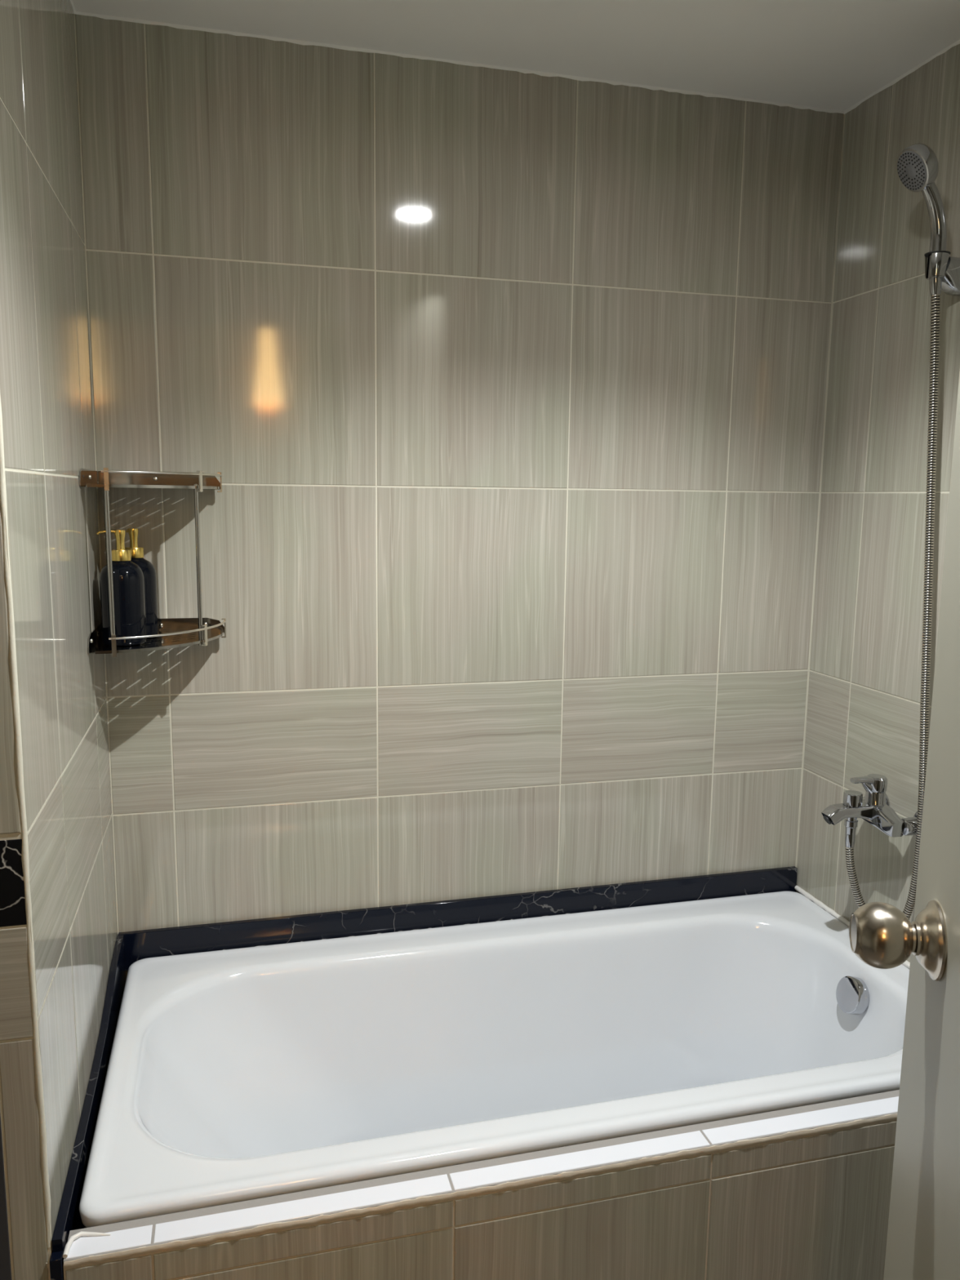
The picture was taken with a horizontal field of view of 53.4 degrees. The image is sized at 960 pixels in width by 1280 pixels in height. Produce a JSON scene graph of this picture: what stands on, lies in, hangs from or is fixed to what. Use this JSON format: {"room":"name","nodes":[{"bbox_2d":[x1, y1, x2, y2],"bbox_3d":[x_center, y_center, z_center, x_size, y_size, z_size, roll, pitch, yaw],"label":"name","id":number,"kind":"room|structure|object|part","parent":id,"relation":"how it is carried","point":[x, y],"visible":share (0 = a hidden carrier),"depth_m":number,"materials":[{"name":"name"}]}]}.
{"room":"bathroom","nodes":[
{"label":"bathroom","id":0,"kind":"room"},
{"bbox_2d":[0,0,117,1279],"bbox_3d":[-0.768,0.080,1.424,0.300,2.256,0.775,-2,9,-15],"label":"wall","id":1,"kind":"structure","parent":0,"point":[46,393],"depth_m":1.26,"materials":[{"name":"beige tile"}]},
{"bbox_2d":[0,396,51,1248],"bbox_3d":[-0.526,-0.114,1.056,0.010,1.756,0.009,-2,9,-15],"label":"trim","id":2,"kind":"structure","parent":1,"relation":"attached to","point":[12,651],"depth_m":1.10,"materials":[{"name":"beige tile"}]},
{"bbox_2d":[45,1261,50,1279],"bbox_3d":[-0.539,1.001,1.224,0.011,0.461,0.011,-2,9,-15],"label":"trim","id":3,"kind":"structure","parent":1,"relation":"attached to","point":[47,1263],"depth_m":1.19,"materials":[{"name":"tile"}]},
{"bbox_2d":[49,1240,66,1279],"bbox_3d":[-0.530,1.005,1.227,0.014,0.492,0.033,-2,9,-15],"label":"trim","id":4,"kind":"structure","parent":1,"relation":"attached to","point":[56,1260],"depth_m":1.18,"materials":[{"name":"black stone"}]},
{"bbox_2d":[51,934,125,1252],"bbox_3d":[-0.623,0.721,1.554,0.012,0.154,0.760,-2,9,-15],"label":"trim","id":5,"kind":"structure","parent":1,"relation":"attached to","point":[68,1217],"depth_m":1.46,"materials":[{"name":"black stone"}]},
{"bbox_2d":[74,13,844,979],"bbox_3d":[0.010,-0.010,2.084,1.743,2.256,0.120,-2,9,-15],"label":"wall","id":6,"kind":"structure","parent":0,"point":[506,390],"depth_m":1.96,"materials":[{"name":"beige tile"}]},
{"bbox_2d":[79,467,226,657],"bbox_3d":[-0.580,-0.146,1.726,0.226,0.318,0.225,-2,9,-15],"label":"corner shelf","id":7,"kind":"object","parent":6,"relation":"attached to","point":[173,633],"visible":0.91,"depth_m":1.74,"materials":[{"name":"silver metal"}]},
{"bbox_3d":[-0.700,-0.146,1.796,0.009,0.294,0.009,-2,9,-15],"label":"support rod","id":8,"kind":"part","parent":7,"relation":"part of","materials":[{"name":"silver metal"}]},
{"bbox_3d":[-0.626,-0.118,1.614,0.009,0.293,0.009,-3,10,-26],"label":"support rod","id":9,"kind":"part","parent":7,"relation":"part of","materials":[{"name":"silver metal"}]},
{"bbox_2d":[96,529,146,646],"bbox_3d":[-0.641,-0.095,1.706,0.077,0.204,0.075,-3,9,-23],"label":"pump bottle","id":10,"kind":"object","parent":7,"relation":"on","point":[128,580],"visible":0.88,"depth_m":1.68,"materials":[{"name":"black plastic"}]},
{"bbox_3d":[-0.659,-0.190,1.684,0.036,0.010,0.007,-3,9,-23],"label":"spout","id":11,"kind":"part","parent":10,"relation":"part of","materials":[{"name":"gold metal"}]},
{"bbox_3d":[-0.582,-0.273,1.708,0.217,0.002,0.217,-2,9,-15],"label":"shelf plate","id":12,"kind":"part","parent":7,"relation":"part of","materials":[{"name":"silver metal"}]},
{"bbox_2d":[124,528,158,638],"bbox_3d":[-0.645,-0.107,1.787,0.075,0.204,0.077,-6,11,-36],"label":"pump bottle","id":13,"kind":"object","parent":7,"relation":"on","point":[148,571],"visible":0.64,"depth_m":1.77,"materials":[{"name":"black plastic"}]},
{"bbox_3d":[-0.585,0.004,1.750,0.217,0.002,0.217,-2,9,-15],"label":"shelf plate","id":14,"kind":"part","parent":7,"relation":"part of","materials":[{"name":"silver metal"}]},
{"bbox_3d":[-0.540,-0.294,1.682,0.049,0.004,0.273,6,10,29],"label":"guard rail","id":15,"kind":"part","parent":7,"relation":"part of","materials":[{"name":"silver metal"}]},
{"bbox_3d":[-0.543,-0.017,1.724,0.049,0.004,0.273,6,10,29],"label":"guard rail","id":16,"kind":"part","parent":7,"relation":"part of","materials":[{"name":"silver metal"}]},
{"bbox_3d":[-0.513,-0.136,1.738,0.009,0.293,0.009,8,11,41],"label":"support rod","id":17,"kind":"part","parent":7,"relation":"part of","materials":[{"name":"silver metal"}]},
{"bbox_2d":[117,866,797,970],"bbox_3d":[0.018,0.607,2.111,1.538,0.078,0.012,-2,9,-15],"label":"trim","id":18,"kind":"structure","parent":6,"relation":"attached to","point":[168,941],"depth_m":2.08,"materials":[{"name":"black stone"}]},
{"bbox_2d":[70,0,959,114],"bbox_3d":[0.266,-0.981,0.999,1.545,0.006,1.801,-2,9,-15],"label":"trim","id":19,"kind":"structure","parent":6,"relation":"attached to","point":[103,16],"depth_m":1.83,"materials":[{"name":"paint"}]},
{"bbox_2d":[62,1089,899,1279],"bbox_3d":[0.213,0.982,1.432,1.527,0.494,0.054,-2,9,-15],"label":"bathtub surround","id":20,"kind":"structure","parent":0,"point":[814,1206],"depth_m":1.37,"materials":[{"name":"tile"}]},
{"bbox_2d":[63,1113,897,1268],"bbox_3d":[0.222,0.753,1.373,1.523,0.012,0.006,-2,9,-15],"label":"trim","id":21,"kind":"structure","parent":20,"relation":"attached to","point":[99,1259],"depth_m":1.30,"materials":[{"name":"tile"}]},
{"bbox_2d":[72,0,959,111],"bbox_3d":[-0.249,-1.016,0.831,2.863,0.100,2.090,-2,9,-15],"label":"ceiling","id":22,"kind":"structure","parent":0,"point":[834,55],"depth_m":1.72,"materials":[{"name":"paint"}]},
{"bbox_2d":[795,44,959,962],"bbox_3d":[1.079,0.121,1.295,0.121,2.256,1.970,-2,9,-15],"label":"wall","id":23,"kind":"structure","parent":0,"point":[863,716],"depth_m":1.98,"materials":[{"name":"beige tile"}]},
{"bbox_2d":[821,773,917,837],"bbox_3d":[0.770,0.331,1.909,0.180,0.120,0.198,-2,9,-15],"label":"mixer","id":24,"kind":"object","parent":23,"relation":"attached to","point":[874,808],"visible":0.9,"depth_m":1.89,"materials":[{"name":"silver metal"}]},
{"bbox_2d":[844,817,857,835],"bbox_3d":[0.742,0.370,1.908,0.026,0.042,0.026,-2,9,-15],"label":"outlet","id":25,"kind":"object","parent":24,"relation":"attached to","point":[851,824],"depth_m":1.90,"materials":[{"name":"silver metal"}]},
{"bbox_3d":[0.743,0.319,1.900,0.036,0.032,0.036,-2,9,-15],"label":"diverter knob","id":26,"kind":"part","parent":24,"relation":"part of","materials":[{"name":"silver metal"}]},
{"bbox_3d":[0.744,0.344,1.904,0.124,0.038,0.042,-2,9,-15],"label":"spout","id":27,"kind":"part","parent":24,"relation":"part of","materials":[{"name":"silver metal"}]},
{"bbox_3d":[0.770,0.291,1.903,0.065,0.036,0.036,-2,9,-15],"label":"lever","id":28,"kind":"part","parent":24,"relation":"part of","materials":[{"name":"silver metal"}]},
{"bbox_3d":[0.793,0.287,1.909,0.041,0.031,0.041,-2,9,-15],"label":"handle","id":29,"kind":"part","parent":24,"relation":"part of","materials":[{"name":"silver metal"}]},
{"bbox_2d":[844,277,942,919],"bbox_3d":[0.804,-0.032,1.820,0.146,1.262,0.037,6,10,32],"label":"shower hose","id":30,"kind":"object","parent":24,"relation":"attached to","point":[935,283],"visible":0.84,"depth_m":1.78,"materials":[{"name":"silver metal"}]},
{"bbox_2d":[924,250,959,296],"bbox_3d":[0.840,-0.662,1.726,0.084,0.068,0.046,-2,9,-18],"label":"holder","id":31,"kind":"object","parent":23,"relation":"attached to","point":[945,265],"visible":0.94,"depth_m":1.71,"materials":[{"name":"silver metal"}]},
{"bbox_2d":[897,142,946,279],"bbox_3d":[0.788,-0.760,1.694,0.099,0.221,0.078,-2,9,-15],"label":"shower","id":32,"kind":"object","parent":31,"relation":"in","point":[917,165],"visible":0.97,"depth_m":1.68,"materials":[{"name":"silver metal"}]},
{"bbox_3d":[0.759,-0.825,1.677,0.036,0.060,0.068,-2,9,-15],"label":"spray plate","id":33,"kind":"part","parent":32,"relation":"part of","materials":[{"name":"grey"}]},
{"bbox_3d":[0.804,-0.737,1.702,0.065,0.175,0.028,-2,9,-15],"label":"handle","id":34,"kind":"part","parent":32,"relation":"part of","materials":[{"name":"silver metal"}]},
{"bbox_2d":[924,252,950,279],"bbox_3d":[0.822,-0.673,1.717,0.039,0.040,0.041,-2,9,-15],"label":"cup","id":35,"kind":"object","parent":31,"relation":"on","point":[940,261],"depth_m":1.70,"materials":[{"name":"silver metal"}]},
{"bbox_3d":[-0.276,1.314,1.181,2.863,0.100,2.090,-2,9,-15],"label":"floor","id":36,"kind":"structure","parent":0,"visible":0},
{"bbox_2d":[79,885,910,1227],"bbox_3d":[0.121,0.872,1.797,1.524,0.420,0.720,-2,9,-15],"label":"bathtub","id":37,"kind":"object","parent":36,"relation":"on","point":[234,1075],"visible":0.74,"depth_m":1.95,"materials":[{"name":"white ceramic"}]},
{"bbox_3d":[-0.013,0.375,0.066,0.780,2.095,0.130,-2,9,-15],"label":"trim","id":38,"kind":"structure","parent":0,"visible":0},
{"bbox_2d":[848,372,959,1279],"bbox_3d":[0.348,0.310,0.605,0.111,2.048,0.735,2,9,11],"label":"door","id":39,"kind":"structure","parent":38,"relation":"attached to","point":[923,1238],"depth_m":0.88,"materials":[{"name":"paint"}]},
{"bbox_3d":[0.378,0.275,0.888,0.059,0.060,0.060,2,9,11],"label":"knob","id":40,"kind":"part","parent":39,"relation":"part of","materials":[{"name":"gold metal"}]}
]}

